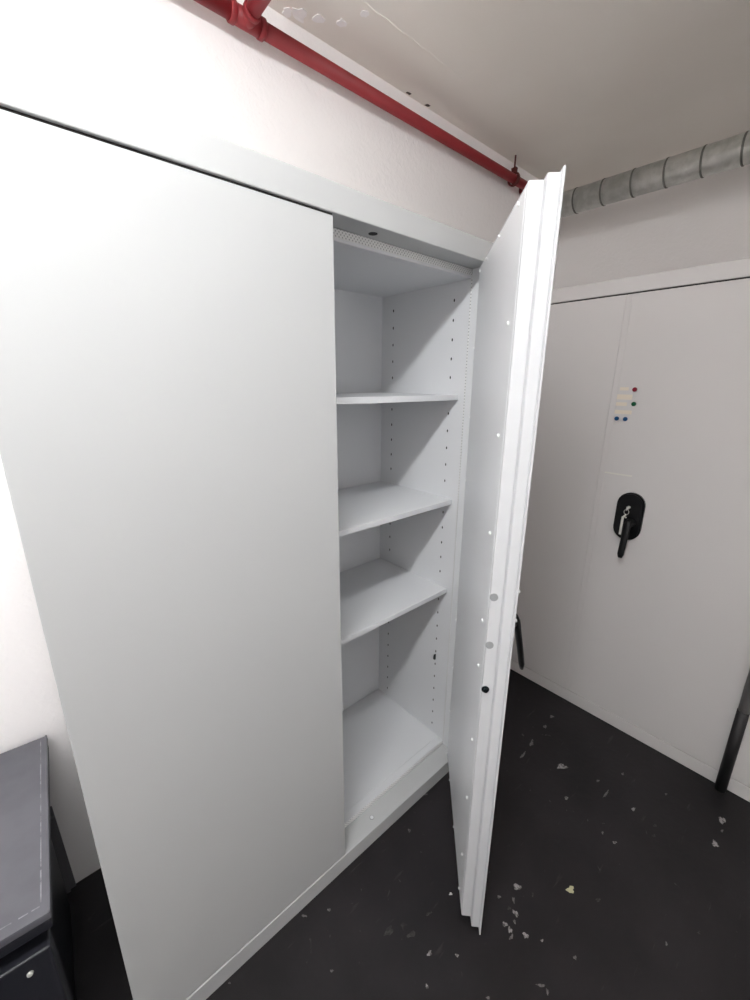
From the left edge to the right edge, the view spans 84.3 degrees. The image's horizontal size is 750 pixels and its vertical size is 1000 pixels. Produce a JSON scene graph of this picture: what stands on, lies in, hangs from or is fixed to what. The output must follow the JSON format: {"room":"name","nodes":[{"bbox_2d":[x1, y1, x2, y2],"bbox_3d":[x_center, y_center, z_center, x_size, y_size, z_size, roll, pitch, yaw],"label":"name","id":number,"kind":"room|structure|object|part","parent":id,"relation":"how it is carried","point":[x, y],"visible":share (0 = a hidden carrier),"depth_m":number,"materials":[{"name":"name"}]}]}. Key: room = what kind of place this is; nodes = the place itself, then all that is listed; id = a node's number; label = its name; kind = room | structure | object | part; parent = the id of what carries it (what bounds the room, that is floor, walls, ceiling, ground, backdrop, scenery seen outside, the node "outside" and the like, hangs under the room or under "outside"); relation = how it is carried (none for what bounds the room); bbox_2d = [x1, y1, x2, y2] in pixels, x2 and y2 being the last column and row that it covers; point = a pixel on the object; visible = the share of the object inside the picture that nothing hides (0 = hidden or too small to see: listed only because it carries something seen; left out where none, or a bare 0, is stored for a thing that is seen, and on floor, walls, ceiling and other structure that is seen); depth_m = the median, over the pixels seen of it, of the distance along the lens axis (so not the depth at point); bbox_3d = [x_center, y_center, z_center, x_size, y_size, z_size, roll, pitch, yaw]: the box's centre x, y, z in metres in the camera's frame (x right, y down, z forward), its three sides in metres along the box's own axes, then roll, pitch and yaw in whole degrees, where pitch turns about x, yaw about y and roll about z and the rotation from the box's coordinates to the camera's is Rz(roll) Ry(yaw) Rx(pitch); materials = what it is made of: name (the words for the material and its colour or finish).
{"room":"storage room","nodes":[
{"label":"storage room","id":0,"kind":"room"},
{"bbox_2d":[0,0,561,882],"bbox_3d":[-0.329,-0.174,1.577,3.840,2.580,0.100,-13,21,-40],"label":"wall","id":1,"kind":"structure","parent":0,"point":[182,61],"depth_m":1.17,"materials":[{"name":"white paint"}]},
{"bbox_2d":[67,669,749,999],"bbox_3d":[0.670,1.430,0.852,3.840,0.100,3.135,-13,21,-40],"label":"floor","id":2,"kind":"structure","parent":0,"point":[690,894],"depth_m":1.29,"materials":[{"name":"black paint"}]},
{"bbox_2d":[0,735,75,999],"bbox_3d":[-0.884,1.029,0.961,0.300,0.595,0.524,-12,20,-36],"label":"base cabinet","id":3,"kind":"object","parent":2,"relation":"on","point":[37,963],"visible":1,"depth_m":0.86,"materials":[{"name":"black metal"}]},
{"bbox_3d":[-0.886,0.751,0.887,0.300,0.016,0.512,-12,20,-36],"label":"panel","id":4,"kind":"part","parent":3,"relation":"part of","materials":[{"name":"grey metal"}]},
{"bbox_3d":[-0.748,0.989,0.763,0.278,0.233,0.042,-12,20,-36],"label":"drawer","id":5,"kind":"part","parent":3,"relation":"part of","materials":[{"name":"black metal"}]},
{"bbox_2d":[51,817,55,853],"bbox_3d":[-0.982,1.096,1.234,0.090,0.317,0.007,-13,21,-40],"label":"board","id":6,"kind":"object","parent":2,"relation":"on","point":[52,824],"visible":0.14,"depth_m":1.23,"materials":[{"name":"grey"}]},
{"bbox_2d":[50,813,64,885],"bbox_3d":[-0.981,1.089,1.244,0.074,0.323,0.007,-13,21,-40],"label":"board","id":7,"kind":"object","parent":2,"relation":"on","point":[51,815],"visible":0.21,"depth_m":1.25,"materials":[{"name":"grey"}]},
{"bbox_2d":[50,810,70,893],"bbox_3d":[-0.981,1.084,1.254,0.062,0.329,0.007,-13,21,-40],"label":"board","id":8,"kind":"object","parent":2,"relation":"on","point":[65,876],"visible":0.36,"depth_m":1.28,"materials":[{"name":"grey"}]},
{"bbox_2d":[50,806,75,888],"bbox_3d":[-0.981,1.078,1.263,0.062,0.335,0.007,-13,21,-40],"label":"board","id":9,"kind":"object","parent":2,"relation":"on","point":[71,879],"visible":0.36,"depth_m":1.29,"materials":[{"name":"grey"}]},
{"bbox_2d":[0,52,565,999],"bbox_3d":[-0.126,0.276,1.149,1.204,1.950,0.933,-13,21,-40],"label":"tall cabinet","id":10,"kind":"object","parent":2,"relation":"on","point":[268,425],"visible":1,"depth_m":0.88,"materials":[{"name":"white metal"}]},
{"bbox_3d":[-0.334,0.334,0.938,0.602,1.825,0.050,-13,21,-40],"label":"door","id":11,"kind":"part","parent":10,"relation":"part of","materials":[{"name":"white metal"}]},
{"bbox_3d":[-0.116,-0.633,0.885,1.203,0.056,0.092,-13,21,-40],"label":"header panel","id":12,"kind":"part","parent":10,"relation":"part of","materials":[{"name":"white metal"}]},
{"bbox_2d":[342,689,436,813],"bbox_3d":[-0.291,1.086,1.562,1.156,0.003,0.383,-13,21,-40],"label":"shelf","id":13,"kind":"object","parent":10,"relation":"on","point":[382,736],"depth_m":1.76,"materials":[{"name":"white metal"}]},
{"bbox_2d":[340,558,446,644],"bbox_3d":[-0.284,0.414,1.373,1.161,0.018,0.384,-13,21,-40],"label":"shelf","id":14,"kind":"object","parent":10,"relation":"attached to","point":[374,592],"depth_m":1.57,"materials":[{"name":"white metal"}]},
{"bbox_2d":[338,481,451,536],"bbox_3d":[-0.282,0.070,1.275,1.161,0.018,0.384,-13,21,-40],"label":"shelf","id":15,"kind":"object","parent":10,"relation":"attached to","point":[362,505],"depth_m":1.47,"materials":[{"name":"white metal"}]},
{"bbox_2d":[336,392,457,404],"bbox_3d":[-0.280,-0.285,1.174,1.161,0.018,0.384,-13,21,-40],"label":"shelf","id":16,"kind":"object","parent":10,"relation":"attached to","point":[342,398],"depth_m":1.30,"materials":[{"name":"white metal"}]},
{"bbox_3d":[-0.146,0.268,1.170,1.164,1.833,0.022,-13,21,-40],"label":"frame","id":17,"kind":"part","parent":10,"relation":"part of","materials":[{"name":"white metal"}]},
{"bbox_3d":[0.281,0.255,1.214,0.002,1.801,0.530,2,16,5],"label":"panel","id":18,"kind":"part","parent":10,"relation":"part of","materials":[{"name":"white metal"}]},
{"bbox_3d":[0.305,0.260,1.208,0.050,1.830,0.608,2,16,5],"label":"door","id":19,"kind":"part","parent":10,"relation":"part of","materials":[{"name":"grey metal"}]},
{"bbox_3d":[0.365,0.372,1.089,0.067,0.160,0.038,2,16,5],"label":"handle lever","id":20,"kind":"part","parent":10,"relation":"part of","materials":[{"name":"black plastic"}]},
{"bbox_2d":[384,925,392,935],"bbox_3d":[0.040,1.270,1.219,0.034,0.001,0.019,-13,21,-40],"label":"flake","id":21,"kind":"object","parent":2,"relation":"on","point":[389,931],"visible":1,"depth_m":1.22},
{"bbox_2d":[407,930,414,937],"bbox_3d":[0.106,1.272,1.212,0.028,0.001,0.014,-6,17,-21],"label":"flake","id":22,"kind":"object","parent":2,"relation":"on","point":[412,933],"visible":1,"depth_m":1.21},
{"bbox_2d":[513,883,520,889],"bbox_3d":[0.458,1.241,1.330,0.025,0.002,0.018,0,16,-1],"label":"flake","id":23,"kind":"object","parent":2,"relation":"on","point":[515,885],"visible":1,"depth_m":1.33,"materials":[{"name":"white paint"}]},
{"bbox_2d":[557,764,567,768],"bbox_3d":[0.788,1.123,1.749,0.049,0.002,0.023,0,16,0],"label":"flake","id":24,"kind":"object","parent":2,"relation":"on","point":[561,766],"visible":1,"depth_m":1.75,"materials":[{"name":"grey paint"}]},
{"bbox_2d":[566,886,573,892],"bbox_3d":[0.625,1.243,1.323,0.028,0.002,0.021,-13,21,-40],"label":"flake","id":25,"kind":"object","parent":2,"relation":"on","point":[570,889],"visible":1,"depth_m":1.32,"materials":[{"name":"beige paint"}]},
{"bbox_2d":[510,258,749,782],"bbox_3d":[1.143,0.044,1.992,0.599,1.950,1.223,-13,21,-40],"label":"tall cabinet","id":26,"kind":"object","parent":2,"relation":"on","point":[633,605],"depth_m":1.69,"materials":[{"name":"grey metal"}]},
{"bbox_3d":[0.793,0.012,2.092,0.050,1.825,0.602,-13,21,-40],"label":"door","id":27,"kind":"part","parent":26,"relation":"part of","materials":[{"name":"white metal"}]},
{"bbox_3d":[1.024,-0.109,1.748,0.001,0.006,0.109,-13,21,-40],"label":"tape strip","id":28,"kind":"part","parent":26,"relation":"part of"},
{"bbox_3d":[1.003,-0.392,1.694,0.001,0.014,0.048,-13,21,-40],"label":"label strip","id":29,"kind":"part","parent":26,"relation":"part of","materials":[{"name":"beige paper"}]},
{"bbox_3d":[1.011,-0.359,1.693,0.001,0.015,0.067,-13,21,-40],"label":"label strip","id":30,"kind":"part","parent":26,"relation":"part of","materials":[{"name":"beige paper"}]},
{"bbox_3d":[1.009,-0.418,1.680,0.001,0.020,0.062,-13,21,-40],"label":"label strip","id":31,"kind":"part","parent":26,"relation":"part of","materials":[{"name":"beige paper"}]},
{"bbox_3d":[1.043,0.159,1.726,0.067,0.160,0.038,-13,21,-40],"label":"handle lever","id":32,"kind":"part","parent":26,"relation":"part of","materials":[{"name":"black plastic"}]},
{"bbox_3d":[1.064,0.069,1.738,0.017,0.205,0.103,-13,21,-40],"label":"handle plate","id":33,"kind":"part","parent":26,"relation":"part of","materials":[{"name":"black plastic"}]},
{"bbox_3d":[1.019,-0.836,1.622,0.092,0.056,1.223,-13,21,-40],"label":"header panel","id":34,"kind":"part","parent":26,"relation":"part of","materials":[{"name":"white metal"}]},
{"bbox_2d":[712,839,718,846],"bbox_3d":[1.197,1.209,1.456,0.027,0.002,0.020,-13,21,-40],"label":"flake","id":35,"kind":"object","parent":2,"relation":"on","point":[714,843],"visible":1,"depth_m":1.46,"materials":[{"name":"white paint"}]},
{"bbox_2d":[719,817,725,823],"bbox_3d":[1.286,1.188,1.533,0.020,0.002,0.033,10,18,30],"label":"flake","id":36,"kind":"object","parent":2,"relation":"on","point":[722,820],"visible":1,"depth_m":1.53,"materials":[{"name":"white paint"}]},
{"bbox_2d":[714,670,749,792],"bbox_3d":[1.386,-0.087,1.303,0.037,2.580,0.037,-13,21,-40],"label":"steel post","id":37,"kind":"object","parent":2,"relation":"on","point":[742,714],"visible":1,"depth_m":1.58,"materials":[{"name":"black metal"}]},
{"bbox_2d":[727,716,749,801],"bbox_3d":[1.887,0.277,1.185,0.599,1.950,0.950,-13,21,-40],"label":"tall cabinet","id":38,"kind":"object","parent":2,"relation":"on","point":[739,783],"visible":0.84,"depth_m":1.60,"materials":[{"name":"grey metal"}]},
{"bbox_3d":[1.585,0.261,1.233,0.050,1.825,0.474,-13,21,-40],"label":"door","id":39,"kind":"part","parent":38,"relation":"part of","materials":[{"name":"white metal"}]},
{"bbox_2d":[268,0,749,191],"bbox_3d":[0.685,-1.147,0.119,3.840,0.100,3.135,-13,21,-40],"label":"ceiling","id":40,"kind":"structure","parent":0,"point":[598,89],"depth_m":1.40,"materials":[{"name":"paint"}]},
{"bbox_2d":[282,7,291,17],"bbox_3d":[-0.253,-1.405,1.193,0.026,0.002,0.036,-7,17,-23],"label":"chip","id":41,"kind":"object","parent":40,"relation":"attached to","point":[287,11],"visible":1,"depth_m":1.19,"materials":[{"name":"white paint"}]},
{"bbox_2d":[292,7,306,22],"bbox_3d":[-0.220,-1.408,1.204,0.042,0.002,0.050,-2,16,-10],"label":"chip","id":42,"kind":"object","parent":40,"relation":"attached to","point":[300,14],"visible":1,"depth_m":1.20,"materials":[{"name":"white paint"}]},
{"bbox_2d":[312,13,324,22],"bbox_3d":[-0.165,-1.411,1.216,0.033,0.002,0.031,-13,21,-40],"label":"chip","id":43,"kind":"object","parent":40,"relation":"attached to","point":[318,18],"visible":1,"depth_m":1.22,"materials":[{"name":"white paint"}]},
{"bbox_2d":[336,18,346,26],"bbox_3d":[-0.098,-1.415,1.229,0.031,0.002,0.028,-13,21,-40],"label":"chip","id":44,"kind":"object","parent":40,"relation":"attached to","point":[341,23],"visible":1,"depth_m":1.23,"materials":[{"name":"white paint"}]},
{"bbox_2d":[194,0,527,194],"bbox_3d":[-0.332,-1.270,0.940,3.205,0.124,0.356,-13,21,-40],"label":"pipe","id":45,"kind":"object","parent":40,"relation":"hanging from","point":[247,17],"visible":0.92,"depth_m":1.28,"materials":[{"name":"red metal"}]},
{"bbox_2d":[360,10,368,17],"bbox_3d":[-0.030,-1.405,1.197,0.026,0.002,0.023,-3,16,-11],"label":"chip","id":46,"kind":"object","parent":40,"relation":"attached to","point":[364,13],"visible":1,"depth_m":1.20,"materials":[{"name":"white paint"}]},
{"bbox_2d":[360,0,461,77],"bbox_3d":[0.108,-1.429,1.280,0.520,0.006,0.009,-13,21,-40],"label":"crack","id":47,"kind":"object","parent":40,"relation":"attached to","point":[366,3],"depth_m":1.25,"materials":[{"name":"paint"}]},
{"bbox_2d":[560,131,749,217],"bbox_3d":[1.807,-1.256,1.123,0.122,0.227,2.935,-13,21,-40],"label":"spiral duct","id":48,"kind":"object","parent":40,"relation":"attached to","point":[733,152],"visible":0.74,"depth_m":1.74,"materials":[{"name":"grey metal"}]},
{"bbox_2d":[554,164,749,288],"bbox_3d":[2.077,-0.190,1.681,0.100,2.580,2.935,-13,21,-40],"label":"wall","id":49,"kind":"structure","parent":0,"point":[706,220],"depth_m":2.06,"materials":[{"name":"white paint"}]}
]}

